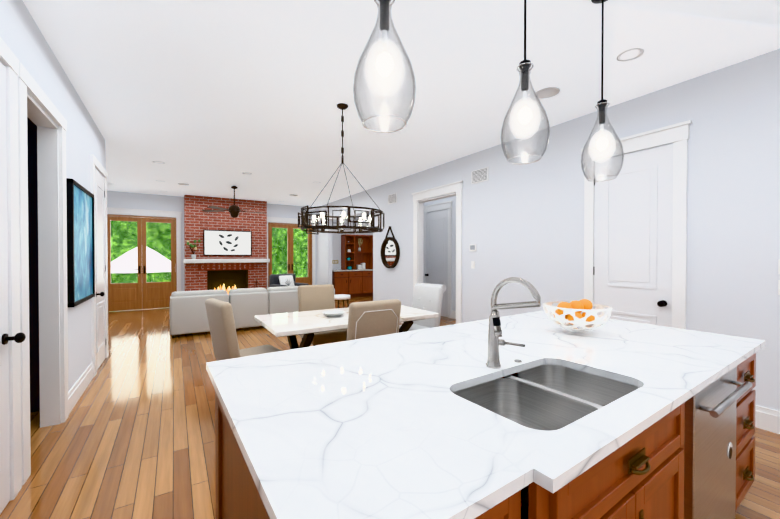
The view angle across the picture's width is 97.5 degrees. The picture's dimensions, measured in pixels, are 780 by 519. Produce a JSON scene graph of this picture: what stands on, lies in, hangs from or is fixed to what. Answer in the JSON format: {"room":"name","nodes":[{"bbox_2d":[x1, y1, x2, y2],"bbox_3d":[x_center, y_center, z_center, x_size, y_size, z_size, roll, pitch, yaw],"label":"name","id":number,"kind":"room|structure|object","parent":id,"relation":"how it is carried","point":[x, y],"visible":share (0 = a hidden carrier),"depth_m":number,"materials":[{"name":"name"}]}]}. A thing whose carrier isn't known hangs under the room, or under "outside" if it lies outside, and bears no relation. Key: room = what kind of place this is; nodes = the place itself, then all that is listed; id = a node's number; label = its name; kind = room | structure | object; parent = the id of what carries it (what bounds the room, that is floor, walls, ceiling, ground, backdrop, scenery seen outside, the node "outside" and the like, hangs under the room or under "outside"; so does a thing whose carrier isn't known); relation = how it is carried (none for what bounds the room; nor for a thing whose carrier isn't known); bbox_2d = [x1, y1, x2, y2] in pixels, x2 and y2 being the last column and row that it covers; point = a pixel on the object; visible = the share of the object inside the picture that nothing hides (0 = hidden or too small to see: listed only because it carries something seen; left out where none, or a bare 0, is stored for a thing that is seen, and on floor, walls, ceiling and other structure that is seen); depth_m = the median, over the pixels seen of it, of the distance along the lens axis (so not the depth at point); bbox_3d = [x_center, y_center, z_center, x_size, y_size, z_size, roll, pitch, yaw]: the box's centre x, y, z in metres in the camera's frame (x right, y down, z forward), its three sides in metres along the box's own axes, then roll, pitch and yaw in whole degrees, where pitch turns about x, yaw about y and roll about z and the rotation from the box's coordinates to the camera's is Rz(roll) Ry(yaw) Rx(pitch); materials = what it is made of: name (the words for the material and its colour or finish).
{"room":"open-plan kitchen","nodes":[
{"label":"open-plan kitchen","id":0,"kind":"room"},
{"bbox_2d":[0,0,105,412],"bbox_3d":[-3.576,-0.143,2.749,1.510,3.000,13.520,0,1,-32],"label":"wall","id":1,"kind":"structure","parent":0,"point":[23,37],"depth_m":3.03,"materials":[{"name":"grey paint"}]},
{"bbox_2d":[66,178,94,306],"bbox_3d":[-3.092,-0.150,3.439,0.045,1.140,0.970,0,1,-32],"label":"picture frame","id":2,"kind":"object","parent":1,"relation":"attached to","point":[80,249],"visible":0.88,"depth_m":3.31,"materials":[{"name":"black metal"}]},
{"bbox_2d":[183,195,269,293],"bbox_3d":[-4.523,-0.208,9.560,2.160,3.000,0.750,0,1,-32],"label":"brick fireplace","id":3,"kind":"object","parent":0,"point":[226,273],"depth_m":9.53,"materials":[{"name":"red brick"}]},
{"bbox_2d":[187,239,200,258],"bbox_3d":[-5.166,-0.274,9.006,0.326,0.519,0.150,0,1,-32],"label":"mantel plant","id":4,"kind":"object","parent":3,"relation":"on","point":[193,255],"visible":1,"depth_m":8.97,"materials":[{"name":"green plant"}]},
{"bbox_2d":[203,229,251,255],"bbox_3d":[-4.495,-0.458,9.514,1.220,0.700,0.049,0,1,-32],"label":"art","id":5,"kind":"object","parent":3,"relation":"attached to","point":[225,243],"visible":1,"depth_m":9.48,"materials":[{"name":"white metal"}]},
{"bbox_2d":[107,191,372,290],"bbox_3d":[-3.901,-0.217,10.467,8.440,3.000,0.120,0,1,-32],"label":"wall","id":6,"kind":"structure","parent":0,"point":[117,199],"depth_m":9.29,"materials":[{"name":"grey paint"}]},
{"bbox_2d":[0,296,779,518],"bbox_3d":[-0.456,1.400,4.556,9.300,0.120,13.820,0,1,-32],"label":"floor","id":7,"kind":"structure","parent":0,"point":[132,436],"depth_m":2.56,"materials":[{"name":"brown wood"}]},
{"bbox_2d":[205,298,281,360],"bbox_3d":[-1.290,0.851,3.116,0.603,1.005,0.490,-1,1,-43],"label":"chair","id":8,"kind":"object","parent":7,"relation":"on","point":[222,327],"visible":0.42,"depth_m":2.86,"materials":[{"name":"beige fabric"}]},
{"bbox_2d":[170,286,334,337],"bbox_3d":[-2.999,0.930,7.428,2.982,0.765,2.200,0,1,-32],"label":"sofa","id":9,"kind":"object","parent":7,"relation":"on","point":[188,313],"visible":0.6,"depth_m":6.25,"materials":[{"name":"light grey fabric"}]},
{"bbox_2d":[269,273,308,286],"bbox_3d":[-2.809,0.852,9.521,0.760,0.880,0.840,0,1,38],"label":"wicker armchair","id":10,"kind":"object","parent":7,"relation":"on","point":[278,280],"visible":0.33,"depth_m":9.48,"materials":[{"name":"black wicker"}]},
{"bbox_2d":[297,284,346,345],"bbox_3d":[-0.843,0.840,4.320,0.490,1.004,0.603,0,1,-32],"label":"chair","id":11,"kind":"object","parent":7,"relation":"on","point":[315,297],"visible":0.38,"depth_m":4.41,"materials":[{"name":"beige fabric"}]},
{"bbox_2d":[334,294,349,307],"bbox_3d":[-0.903,0.993,6.328,0.340,0.662,0.340,0,1,-32],"label":"stool","id":12,"kind":"object","parent":7,"relation":"on","point":[338,297],"visible":0.27,"depth_m":6.20,"materials":[{"name":"white fabric"}]},
{"bbox_2d":[254,305,438,349],"bbox_3d":[-0.445,0.958,3.672,1.740,0.823,0.920,0,1,-32],"label":"dining table","id":13,"kind":"object","parent":7,"relation":"on","point":[292,325],"visible":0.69,"depth_m":3.38,"materials":[{"name":"stone"}]},
{"bbox_2d":[332,269,363,296],"bbox_3d":[-1.495,0.827,11.567,1.072,0.890,0.596,0,1,-32],"label":"base cabinet","id":14,"kind":"object","parent":7,"relation":"on","point":[352,283],"depth_m":11.32,"materials":[{"name":"brown wood"}]},
{"bbox_2d":[332,269,359,272],"bbox_3d":[-1.100,0.363,11.800,2.034,0.034,0.616,0,1,-32],"label":"countertop","id":15,"kind":"structure","parent":14,"relation":"on","point":[347,270],"depth_m":11.29,"materials":[{"name":"white stone"}]},
{"bbox_2d":[341,234,372,269],"bbox_3d":[-0.961,-0.257,12.062,1.514,1.190,0.320,0,1,-32],"label":"shelf unit","id":16,"kind":"object","parent":15,"relation":"on","point":[364,255],"visible":0.77,"depth_m":12.07,"materials":[{"name":"brown wood"}]},
{"bbox_2d":[347,238,364,268],"bbox_3d":[-1.175,-0.209,11.892,0.670,1.095,0.141,0,1,-32],"label":"decor","id":17,"kind":"object","parent":16,"relation":"on","point":[362,266],"visible":0.98,"depth_m":11.93,"materials":[{"name":"grey ceramic"}]},
{"bbox_2d":[364,269,372,296],"bbox_3d":[-0.699,0.822,12.070,1.072,0.890,0.596,0,1,-32],"label":"base cabinet","id":18,"kind":"object","parent":7,"relation":"on","point":[368,273],"depth_m":11.71,"materials":[{"name":"brown wood"}]},
{"bbox_2d":[347,299,400,340],"bbox_3d":[-0.255,0.851,3.127,0.490,1.004,0.603,0,1,-32],"label":"chair","id":19,"kind":"object","parent":7,"relation":"on","point":[367,319],"visible":0.29,"depth_m":2.86,"materials":[{"name":"beige fabric"}]},
{"bbox_2d":[399,283,445,330],"bbox_3d":[0.312,0.830,4.321,0.635,1.023,0.490,0,1,-38],"label":"chair","id":20,"kind":"object","parent":7,"relation":"on","point":[427,297],"visible":0.42,"depth_m":4.35,"materials":[{"name":"white fabric"}]},
{"bbox_2d":[215,313,755,518],"bbox_3d":[0.638,0.923,1.683,2.585,0.890,1.325,0,1,-32],"label":"kitchen island","id":21,"kind":"object","parent":7,"relation":"on","point":[698,462],"depth_m":1.38,"materials":[{"name":"stone"}]},
{"bbox_2d":[206,310,757,518],"bbox_3d":[0.627,0.462,1.693,2.632,0.030,1.354,0,1,-32],"label":"island countertop","id":22,"kind":"structure","parent":21,"relation":"on","point":[310,432],"depth_m":0.85,"materials":[{"name":"white stone"}]},
{"bbox_2d":[482,277,541,368],"bbox_3d":[0.536,0.259,1.397,0.188,0.382,0.241,0,1,-32],"label":"faucet","id":23,"kind":"object","parent":22,"relation":"on","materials":[{"name":"silver metal"}]},
{"bbox_2d":[434,357,661,448],"bbox_3d":[0.570,0.576,1.235,0.704,0.212,0.428,0,1,-32],"label":"sink","id":24,"kind":"object","parent":22,"relation":"in","point":[545,401],"depth_m":1.32,"materials":[{"name":"silver metal"}]},
{"bbox_2d":[543,301,611,331],"bbox_3d":[1.127,0.356,2.075,0.370,0.159,0.370,0,1,-32],"label":"fruit bowl","id":25,"kind":"object","parent":22,"relation":"on","point":[561,320],"visible":0.9,"depth_m":1.96,"materials":[{"name":"white"}]},
{"bbox_2d":[554,299,594,324],"bbox_3d":[1.120,0.316,2.081,0.247,0.143,0.204,0,1,-32],"label":"oranges","id":26,"kind":"object","parent":25,"relation":"in","point":[584,304],"visible":0.5,"depth_m":2.04,"materials":[{"name":"orange food"}]},
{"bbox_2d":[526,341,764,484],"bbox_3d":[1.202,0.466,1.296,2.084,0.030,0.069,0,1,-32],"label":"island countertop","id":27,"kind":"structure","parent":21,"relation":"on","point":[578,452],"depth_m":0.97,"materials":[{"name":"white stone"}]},
{"bbox_2d":[23,0,779,206],"bbox_3d":[-0.456,-1.720,4.526,9.300,0.120,13.820,0,1,-32],"label":"ceiling","id":28,"kind":"structure","parent":0,"point":[212,98],"depth_m":3.13,"materials":[{"name":"white paint"}]},
{"bbox_2d":[202,186,265,217],"bbox_3d":[-3.549,-1.325,7.904,1.356,0.735,1.380,0,1,-32],"label":"ceiling fan","id":29,"kind":"object","parent":28,"relation":"hanging from","point":[234,210],"visible":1,"depth_m":7.80,"materials":[{"name":"brown metal"}]},
{"bbox_2d":[298,103,383,234],"bbox_3d":[-0.511,-0.970,3.683,0.911,1.365,0.896,0,1,-32],"label":"chandelier","id":30,"kind":"object","parent":28,"relation":"hanging from","point":[306,217],"visible":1,"depth_m":3.51,"materials":[{"name":"brown metal"}]},
{"bbox_2d":[353,0,415,132],"bbox_3d":[-0.020,-1.058,1.237,0.228,1.141,0.228,0,1,-32],"label":"pendant light","id":31,"kind":"object","parent":28,"relation":"hanging from","point":[384,64],"visible":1,"depth_m":1.22,"materials":[{"name":"clear glass"}]},
{"bbox_2d":[500,0,549,163],"bbox_3d":[0.666,-1.062,1.687,0.228,1.141,0.228,0,1,-32],"label":"pendant light","id":32,"kind":"object","parent":28,"relation":"hanging from","point":[525,114],"visible":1,"depth_m":1.68,"materials":[{"name":"clear glass"}]},
{"bbox_2d":[535,87,559,98],"bbox_3d":[1.551,-1.648,3.378,0.227,0.010,0.229,0,1,-32],"label":"recessed light","id":33,"kind":"object","parent":28,"relation":"in","point":[547,92],"depth_m":3.38,"materials":[{"name":"white"}]},
{"bbox_2d":[581,0,623,181],"bbox_3d":[1.309,-1.067,2.111,0.228,1.141,0.228,0,1,-32],"label":"pendant light","id":34,"kind":"object","parent":28,"relation":"hanging from","point":[601,142],"visible":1,"depth_m":2.10,"materials":[{"name":"clear glass"}]},
{"bbox_2d":[617,48,643,61],"bbox_3d":[1.922,-1.642,2.741,0.182,0.010,0.182,0,1,-32],"label":"recessed light","id":35,"kind":"object","parent":28,"relation":"in","point":[641,50],"depth_m":2.74,"materials":[{"name":"white"}]},
{"bbox_2d":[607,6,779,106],"bbox_3d":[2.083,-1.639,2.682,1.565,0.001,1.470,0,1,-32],"label":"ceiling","id":36,"kind":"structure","parent":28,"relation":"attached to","point":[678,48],"depth_m":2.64,"materials":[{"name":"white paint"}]},
{"bbox_2d":[316,48,779,410],"bbox_3d":[1.196,-0.171,5.690,0.120,3.000,13.400,0,1,-32],"label":"wall","id":37,"kind":"structure","parent":0,"point":[525,222],"depth_m":3.46,"materials":[{"name":"grey paint"}]},
{"bbox_2d":[381,226,399,267],"bbox_3d":[-0.005,-0.264,7.414,0.070,0.912,0.680,0,1,-32],"label":"round mirror","id":38,"kind":"object","parent":37,"relation":"attached to","point":[390,252],"visible":1,"depth_m":7.42,"materials":[{"name":"brown metal"}]},
{"bbox_2d":[388,193,396,203],"bbox_3d":[0.051,-1.307,7.369,0.012,0.200,0.340,0,1,-32],"label":"air vent","id":39,"kind":"object","parent":37,"relation":"in","point":[392,198],"depth_m":7.35,"materials":[{"name":"white"}]},
{"bbox_2d":[470,244,475,250],"bbox_3d":[1.304,-0.183,5.386,0.021,0.110,0.130,0,1,-32],"label":"thermostat","id":40,"kind":"object","parent":37,"relation":"attached to","point":[472,247],"depth_m":5.37,"materials":[{"name":"white plastic"}]},
{"bbox_2d":[471,261,474,268],"bbox_3d":[1.306,0.084,5.390,0.016,0.115,0.070,0,1,-32],"label":"switch plate","id":41,"kind":"object","parent":37,"relation":"attached to","point":[472,262],"depth_m":5.38,"materials":[{"name":"white plastic"}]},
{"bbox_2d":[471,167,488,183],"bbox_3d":[1.380,-1.287,5.264,0.012,0.200,0.340,0,1,-32],"label":"air vent","id":42,"kind":"object","parent":37,"relation":"in","point":[480,175],"depth_m":5.25,"materials":[{"name":"white metal"}]},
{"bbox_2d":[778,259,779,273],"bbox_3d":[3.044,0.058,2.634,0.017,0.116,0.075,0,1,-32],"label":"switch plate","id":43,"kind":"object","parent":37,"relation":"attached to","point":[778,259],"depth_m":2.66,"materials":[{"name":"white plastic"}]},
{"bbox_2d":[778,280,779,294],"bbox_3d":[3.044,0.218,2.636,0.017,0.116,0.075,0,1,-32],"label":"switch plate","id":44,"kind":"object","parent":37,"relation":"attached to","point":[778,280],"depth_m":2.66,"materials":[{"name":"white plastic"}]},
{"bbox_3d":[-8.443,1.802,15.247,30.000,1.070,12.780,0,1,-32],"label":"ground","id":45,"kind":"structure","parent":0,"visible":0},
{"bbox_2d":[111,246,170,272],"bbox_3d":[-9.381,0.834,12.978,2.500,2.850,2.500,0,1,-32],"label":"umbrella","id":46,"kind":"object","parent":45,"relation":"on","point":[157,264],"depth_m":12.36,"materials":[{"name":"white fabric"}]},
{"label":"outside","id":47,"kind":"structure","parent":0,"visible":0},
{"bbox_2d":[111,221,307,283],"bbox_3d":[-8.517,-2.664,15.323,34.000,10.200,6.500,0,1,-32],"label":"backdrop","id":48,"kind":"structure","parent":47,"point":[152,228],"depth_m":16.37,"materials":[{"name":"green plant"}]}
]}

